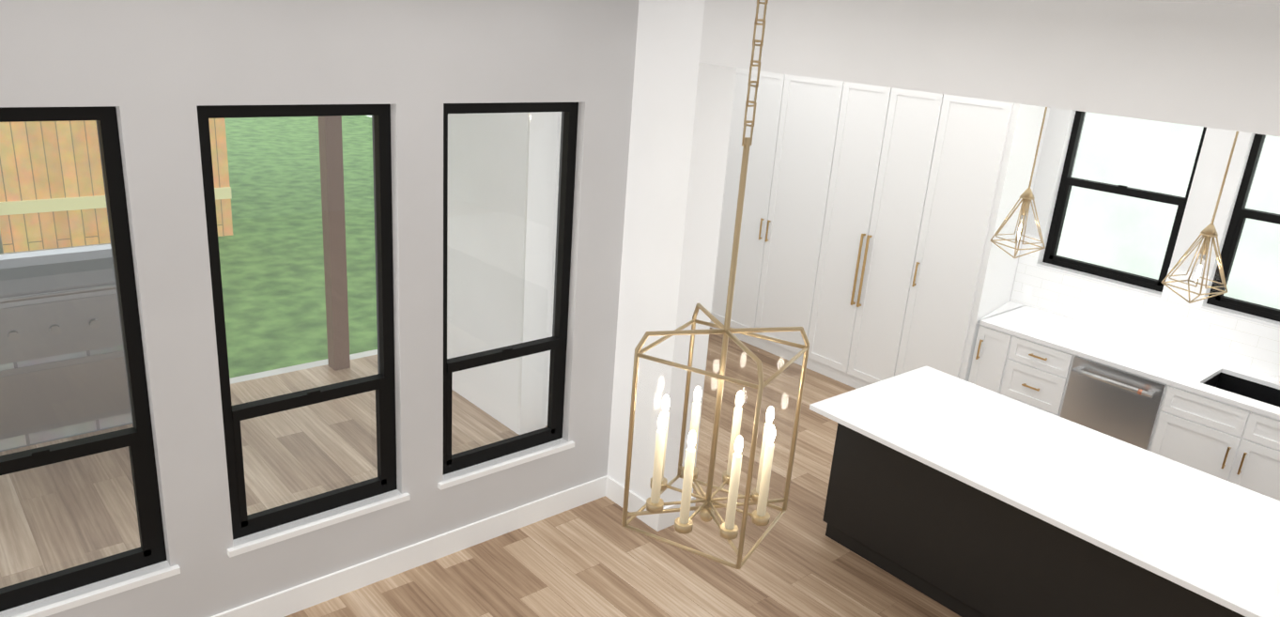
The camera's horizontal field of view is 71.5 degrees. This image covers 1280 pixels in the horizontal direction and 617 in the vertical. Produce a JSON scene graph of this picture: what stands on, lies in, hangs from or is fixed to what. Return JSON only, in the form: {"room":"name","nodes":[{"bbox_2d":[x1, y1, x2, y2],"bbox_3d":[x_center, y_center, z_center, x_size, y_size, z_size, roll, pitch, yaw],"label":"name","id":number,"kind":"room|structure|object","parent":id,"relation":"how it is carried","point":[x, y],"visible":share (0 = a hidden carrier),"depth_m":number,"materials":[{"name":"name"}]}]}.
{"room":"kitchen and dining room","nodes":[
{"label":"kitchen and dining room","id":0,"kind":"room"},
{"bbox_2d":[0,0,638,616],"bbox_3d":[-1.518,-0.411,4.023,3.650,3.950,0.200,-12,24,-40],"label":"wall","id":1,"kind":"structure","parent":0,"point":[154,71],"depth_m":4.04,"materials":[{"name":"white paint"}]},
{"bbox_2d":[0,106,167,611],"bbox_3d":[-2.384,0.237,3.450,0.810,2.020,0.092,-12,24,-40],"label":"dining room window","id":2,"kind":"structure","parent":1,"relation":"in","point":[137,438],"depth_m":3.64,"materials":[{"name":"black"}]},
{"bbox_2d":[196,104,397,539],"bbox_3d":[-1.558,0.065,4.155,0.850,2.020,0.092,-12,24,-40],"label":"dining room window","id":3,"kind":"structure","parent":1,"relation":"in","point":[382,382],"depth_m":4.19,"materials":[{"name":"black"}]},
{"bbox_2d":[210,476,604,616],"bbox_3d":[-1.582,1.423,4.546,3.650,0.140,0.016,-12,24,-40],"label":"baseboard","id":4,"kind":"structure","parent":1,"relation":"attached to","point":[289,601],"depth_m":4.83,"materials":[{"name":"white"}]},
{"bbox_2d":[442,102,578,475],"bbox_3d":[-0.738,-0.105,4.853,0.850,2.020,0.092,-12,24,-40],"label":"dining room window","id":5,"kind":"structure","parent":1,"relation":"in","point":[555,344],"depth_m":4.93,"materials":[{"name":"black"}]},
{"bbox_2d":[0,262,1279,616],"bbox_3d":[-0.808,1.152,3.104,11.870,0.890,3.020,-12,24,-40],"label":"sill","id":6,"kind":"structure","parent":1,"relation":"attached to","point":[88,594],"depth_m":4.37,"materials":[{"name":"white"}]},
{"bbox_2d":[0,327,961,616],"bbox_3d":[-0.726,2.463,2.024,13.780,0.120,11.140,-12,24,-40],"label":"floor","id":7,"kind":"structure","parent":0,"point":[593,559],"depth_m":5.22,"materials":[{"name":"brown wood"}]},
{"bbox_2d":[709,67,777,341],"bbox_3d":[1.307,-1.219,8.537,0.803,3.040,0.695,-12,24,-40],"label":"tall cabinet","id":8,"kind":"object","parent":7,"relation":"on","point":[761,135],"depth_m":8.36,"materials":[{"name":"white wood"}]},
{"bbox_2d":[743,73,833,363],"bbox_3d":[1.699,-1.050,8.118,0.803,3.040,0.760,-12,24,-40],"label":"tall cabinet","id":9,"kind":"object","parent":7,"relation":"on","point":[800,118],"depth_m":7.96,"materials":[{"name":"white wood"}]},
{"bbox_2d":[796,79,931,388],"bbox_3d":[2.207,-0.831,7.575,0.803,3.040,1.050,-12,24,-40],"label":"tall cabinet","id":10,"kind":"object","parent":7,"relation":"on","point":[873,218],"depth_m":7.42,"materials":[{"name":"white wood"}]},
{"bbox_2d":[882,92,1050,380],"bbox_3d":[2.646,-0.642,7.106,0.803,3.040,0.550,-12,24,-40],"label":"tall cabinet","id":11,"kind":"object","parent":7,"relation":"on","point":[977,161],"depth_m":6.80,"materials":[{"name":"white wood"}]},
{"bbox_2d":[965,323,999,388],"bbox_3d":[2.933,0.518,7.100,0.742,0.888,0.270,-12,24,-40],"label":"base cabinet","id":12,"kind":"object","parent":7,"relation":"on","point":[985,338],"depth_m":6.84,"materials":[{"name":"white wood"}]},
{"bbox_2d":[987,330,1070,415],"bbox_3d":[3.151,0.612,6.867,0.742,0.888,0.525,-12,24,-40],"label":"base cabinet","id":13,"kind":"object","parent":7,"relation":"on","point":[1026,371],"depth_m":6.58,"materials":[{"name":"white wood"}]},
{"bbox_2d":[965,300,1228,390],"bbox_3d":[3.320,0.236,6.572,0.748,0.030,1.622,-12,24,-40],"label":"countertop","id":14,"kind":"structure","parent":13,"relation":"on","point":[1181,368],"depth_m":6.45,"materials":[{"name":"white stone"}]},
{"bbox_2d":[822,425,1237,616],"bbox_3d":[2.280,1.250,4.749,0.952,0.890,2.436,-11,24,-38],"label":"kitchen island","id":15,"kind":"object","parent":7,"relation":"on","point":[960,497],"depth_m":4.67,"materials":[{"name":"black wood"}]},
{"bbox_2d":[809,365,1279,616],"bbox_3d":[2.210,0.831,4.531,1.170,0.030,2.500,-11,24,-38],"label":"island countertop","id":16,"kind":"structure","parent":15,"relation":"on","point":[1218,539],"depth_m":4.41,"materials":[{"name":"white stone"}]},
{"bbox_2d":[1055,353,1224,458],"bbox_3d":[3.563,0.789,6.428,0.742,0.888,0.730,-12,24,-40],"label":"dishwasher","id":17,"kind":"object","parent":7,"relation":"on","point":[1134,408],"depth_m":6.08,"materials":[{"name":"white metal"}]},
{"bbox_2d":[1168,401,1279,501],"bbox_3d":[4.043,1.126,5.949,0.738,0.620,0.850,-12,24,-40],"label":"base cabinet","id":18,"kind":"object","parent":7,"relation":"on","point":[1235,445],"depth_m":5.64,"materials":[{"name":"white wood"}]},
{"bbox_2d":[447,0,736,508],"bbox_3d":[-0.739,-0.613,6.127,0.280,3.120,3.240,-12,24,-40],"label":"wall","id":19,"kind":"structure","parent":0,"point":[682,108],"depth_m":5.18,"materials":[{"name":"white paint"}]},
{"bbox_2d":[517,111,558,434],"bbox_3d":[-0.417,-0.203,5.865,0.296,2.555,0.970,-12,24,-40],"label":"column","id":20,"kind":"structure","parent":19,"relation":"attached to","point":[533,281],"depth_m":6.10,"materials":[{"name":"white paint"}]},
{"bbox_2d":[546,111,561,426],"bbox_3d":[-0.319,-0.189,5.979,0.123,2.430,0.784,-12,24,-40],"label":"door","id":21,"kind":"structure","parent":19,"relation":"in","point":[556,209],"depth_m":6.12,"materials":[{"name":"white"}]},
{"bbox_2d":[604,475,664,531],"bbox_3d":[-0.046,1.212,5.529,0.016,0.140,0.496,-12,24,-40],"label":"baseboard","id":22,"kind":"structure","parent":19,"relation":"attached to","point":[614,490],"depth_m":5.52,"materials":[{"name":"white"}]},
{"bbox_2d":[668,495,695,516],"bbox_3d":[0.127,1.144,5.771,0.016,0.140,0.646,-12,24,-40],"label":"baseboard","id":23,"kind":"structure","parent":19,"relation":"attached to","point":[692,498],"depth_m":5.51,"materials":[{"name":"white wood"}]},
{"bbox_2d":[699,0,1279,136],"bbox_3d":[2.880,-0.395,1.935,0.280,0.380,7.500,-12,24,-40],"label":"header beam","id":24,"kind":"structure","parent":0,"point":[1212,65],"depth_m":3.24,"materials":[{"name":"white paint"}]},
{"bbox_2d":[1009,107,1279,379],"bbox_3d":[4.491,-0.097,5.876,0.200,3.045,11.140,-12,24,-40],"label":"wall","id":25,"kind":"structure","parent":0,"point":[1215,151],"depth_m":6.27,"materials":[{"name":"white paint"}]},
{"bbox_2d":[1042,110,1206,292],"bbox_3d":[3.649,-0.875,6.702,0.104,1.320,0.940,-12,24,-40],"label":"kitchen window","id":26,"kind":"structure","parent":25,"relation":"in","point":[1068,182],"depth_m":6.83,"materials":[{"name":"black"}]},
{"bbox_2d":[1010,233,1279,378],"bbox_3d":[4.455,0.248,5.839,0.008,0.569,4.140,-12,24,-40],"label":"wall tile","id":27,"kind":"structure","parent":25,"relation":"attached to","point":[1170,317],"depth_m":6.53,"materials":[{"name":"white tile"}]},
{"bbox_2d":[1206,133,1279,322],"bbox_3d":[4.442,-0.534,5.854,0.104,1.320,0.940,-12,24,-40],"label":"kitchen window","id":28,"kind":"structure","parent":25,"relation":"in","point":[1241,213],"depth_m":6.14,"materials":[{"name":"black"}]},
{"bbox_2d":[1143,0,1279,5],"bbox_3d":[1.256,-0.395,0.772,3.650,0.120,8.400,-12,24,-40],"label":"ceiling","id":29,"kind":"structure","parent":0,"point":[1263,2],"depth_m":2.69,"materials":[{"name":"white paint"}]},
{"bbox_2d":[621,0,809,570],"bbox_3d":[0.214,-0.107,2.026,0.322,1.359,0.324,14,21,27],"label":"dining chandelier","id":30,"kind":"object","parent":29,"relation":"hanging from","point":[687,473],"visible":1,"depth_m":2.11,"materials":[{"name":"gold metal"}]},
{"bbox_3d":[3.307,-1.325,4.273,3.650,0.120,11.140,-12,24,-40],"label":"ceiling","id":31,"kind":"structure","parent":0,"visible":0},
{"bbox_2d":[990,107,1047,258],"bbox_3d":[2.042,-0.827,4.560,0.195,1.182,0.195,-4,20,-24],"label":"pendant light","id":32,"kind":"object","parent":31,"relation":"hanging from","point":[1026,195],"visible":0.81,"depth_m":4.65,"materials":[{"name":"gold metal"}]},
{"bbox_2d":[1161,131,1238,303],"bbox_3d":[2.606,-0.584,3.958,0.195,1.182,0.195,-4,20,-24],"label":"pendant light","id":33,"kind":"object","parent":31,"relation":"hanging from","point":[1209,232],"visible":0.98,"depth_m":4.05,"materials":[{"name":"gold metal"}]},
{"label":"outside","id":34,"kind":"structure","parent":0,"visible":0},
{"bbox_2d":[366,112,1279,308],"bbox_3d":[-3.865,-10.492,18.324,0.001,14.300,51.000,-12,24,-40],"label":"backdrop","id":35,"kind":"structure","parent":34,"point":[1135,243],"depth_m":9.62,"materials":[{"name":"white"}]},
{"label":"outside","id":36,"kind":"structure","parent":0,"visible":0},
{"bbox_2d":[217,115,377,378],"bbox_3d":[-8.289,0.996,5.248,42.000,0.150,40.000,-12,24,-40],"label":"lawn","id":37,"kind":"structure","parent":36,"point":[297,356],"depth_m":11.30,"materials":[{"name":"green plant"}]},
{"bbox_2d":[0,118,232,253],"bbox_3d":[-13.277,-0.562,4.165,21.600,2.870,0.155,-12,24,-40],"label":"fence","id":38,"kind":"object","parent":37,"relation":"on","point":[28,184],"depth_m":10.11,"materials":[{"name":"beige wood"}]},
{"bbox_2d":[229,349,377,384],"bbox_3d":[-5.394,1.664,3.450,10.840,0.130,2.890,-12,24,-40],"label":"patio","id":39,"kind":"structure","parent":37,"relation":"on","point":[298,366],"depth_m":7.33,"materials":[{"name":"concrete"}]},
{"bbox_2d":[0,299,132,451],"bbox_3d":[-4.181,0.435,5.754,2.400,0.920,0.560,-12,24,-40],"label":"outdoor grill","id":40,"kind":"object","parent":39,"relation":"on","point":[41,333],"depth_m":5.78,"materials":[{"name":"grey metal"}]},
{"bbox_2d":[0,269,117,314],"bbox_3d":[-3.918,0.057,5.869,1.180,0.360,0.530,-12,24,-40],"label":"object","id":41,"kind":"object","parent":40,"relation":"in","point":[72,287],"depth_m":5.64,"materials":[{"name":"grey"}]},
{"bbox_2d":[318,115,350,370],"bbox_3d":[-2.402,-0.812,6.952,0.130,2.780,0.130,-12,24,-40],"label":"patio post","id":42,"kind":"object","parent":39,"relation":"on","point":[329,193],"depth_m":6.98,"materials":[{"name":"brown wood"}]}
]}

